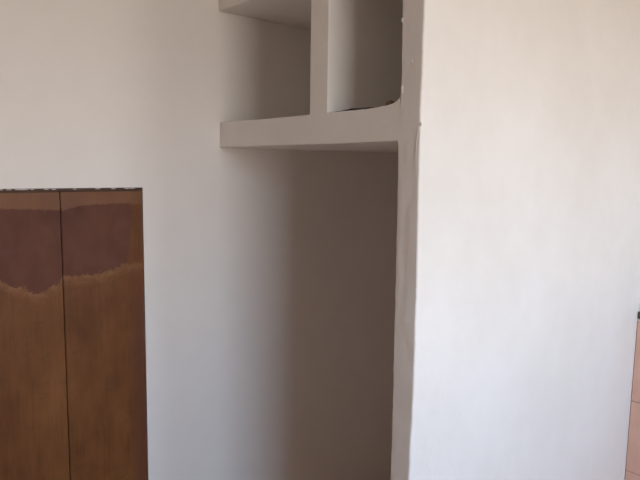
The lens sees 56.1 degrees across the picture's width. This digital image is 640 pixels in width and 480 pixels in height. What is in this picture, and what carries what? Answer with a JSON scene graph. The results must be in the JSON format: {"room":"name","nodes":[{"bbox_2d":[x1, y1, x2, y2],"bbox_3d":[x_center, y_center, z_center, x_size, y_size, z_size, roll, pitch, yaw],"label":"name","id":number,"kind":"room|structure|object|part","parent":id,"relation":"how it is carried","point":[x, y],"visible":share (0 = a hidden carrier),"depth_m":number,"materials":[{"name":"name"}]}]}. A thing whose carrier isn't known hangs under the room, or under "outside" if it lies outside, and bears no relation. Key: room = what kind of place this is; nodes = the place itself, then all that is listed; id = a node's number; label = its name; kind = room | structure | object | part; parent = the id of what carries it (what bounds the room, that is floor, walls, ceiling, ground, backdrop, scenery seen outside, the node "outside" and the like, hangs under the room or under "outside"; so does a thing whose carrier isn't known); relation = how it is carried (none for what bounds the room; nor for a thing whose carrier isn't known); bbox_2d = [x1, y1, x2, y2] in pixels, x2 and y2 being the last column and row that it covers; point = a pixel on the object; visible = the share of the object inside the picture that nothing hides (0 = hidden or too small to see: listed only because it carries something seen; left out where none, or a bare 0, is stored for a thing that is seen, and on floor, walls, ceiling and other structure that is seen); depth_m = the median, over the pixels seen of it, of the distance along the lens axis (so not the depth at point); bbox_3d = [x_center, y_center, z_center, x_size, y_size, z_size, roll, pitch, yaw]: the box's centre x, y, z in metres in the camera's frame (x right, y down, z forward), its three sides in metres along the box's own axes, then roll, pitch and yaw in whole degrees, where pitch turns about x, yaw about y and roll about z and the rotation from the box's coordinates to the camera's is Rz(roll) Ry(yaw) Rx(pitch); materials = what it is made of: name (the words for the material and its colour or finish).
{"room":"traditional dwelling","nodes":[
{"label":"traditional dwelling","id":0,"kind":"room"},
{"bbox_2d":[0,0,397,479],"bbox_3d":[-1.126,-0.016,1.583,4.509,2.860,0.420,-5,9,-40],"label":"wall","id":1,"kind":"structure","parent":0,"point":[269,275],"depth_m":2.00,"materials":[{"name":"paint"}]},
{"bbox_2d":[0,187,147,479],"bbox_3d":[-0.844,0.552,1.864,0.482,1.432,0.369,-5,9,-40],"label":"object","id":2,"kind":"object","parent":1,"relation":"attached to","point":[73,376],"visible":0.99,"depth_m":1.71,"materials":[{"name":"brown wood"}]},
{"bbox_3d":[-0.822,0.539,1.657,0.238,1.339,0.023,-5,9,-40],"label":"door","id":3,"kind":"part","parent":2,"relation":"part of","materials":[{"name":"brown wood"}]},
{"bbox_3d":[-0.641,0.523,1.812,0.236,1.339,0.023,-5,9,-40],"label":"door","id":4,"kind":"part","parent":2,"relation":"part of","materials":[{"name":"brown wood"}]},
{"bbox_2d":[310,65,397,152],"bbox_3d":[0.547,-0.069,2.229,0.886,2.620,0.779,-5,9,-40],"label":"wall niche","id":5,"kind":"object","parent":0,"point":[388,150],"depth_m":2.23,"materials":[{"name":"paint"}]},
{"bbox_2d":[219,0,402,150],"bbox_3d":[0.073,-0.527,1.756,0.382,0.509,0.780,-5,9,-40],"label":"shelf","id":6,"kind":"object","parent":5,"relation":"attached to","point":[356,45],"visible":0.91,"depth_m":1.61,"materials":[{"name":"paint"}]},
{"bbox_3d":[0.076,-0.740,1.731,0.382,0.080,0.777,-5,9,-40],"label":"shelf","id":7,"kind":"part","parent":6,"relation":"part of","materials":[{"name":"paint"}]},
{"bbox_3d":[0.070,-0.326,1.780,0.382,0.104,0.780,-5,9,-40],"label":"shelf","id":8,"kind":"part","parent":6,"relation":"part of","materials":[{"name":"paint"}]},
{"bbox_2d":[337,106,379,111],"bbox_3d":[0.106,-0.325,1.495,0.058,0.008,0.163,-5,9,-40],"label":"scrap","id":9,"kind":"object","parent":6,"relation":"on","point":[378,106],"visible":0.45,"depth_m":1.47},
{"bbox_2d":[391,0,639,479],"bbox_3d":[0.678,-0.013,1.785,1.270,2.620,0.072,-5,9,-40],"label":"wall","id":10,"kind":"structure","parent":0,"point":[517,288],"depth_m":1.62,"materials":[{"name":"paint"}]},
{"bbox_3d":[1.909,0.049,1.423,0.120,2.620,2.211,-5,9,-40],"label":"wall","id":11,"kind":"structure","parent":0,"visible":0},
{"bbox_2d":[625,311,639,479],"bbox_3d":[1.866,0.863,1.458,0.009,0.993,2.154,-5,9,-40],"label":"tile wainscot","id":12,"kind":"structure","parent":11,"relation":"attached to","point":[632,471],"depth_m":2.24,"materials":[{"name":"pink tile"}]}
]}

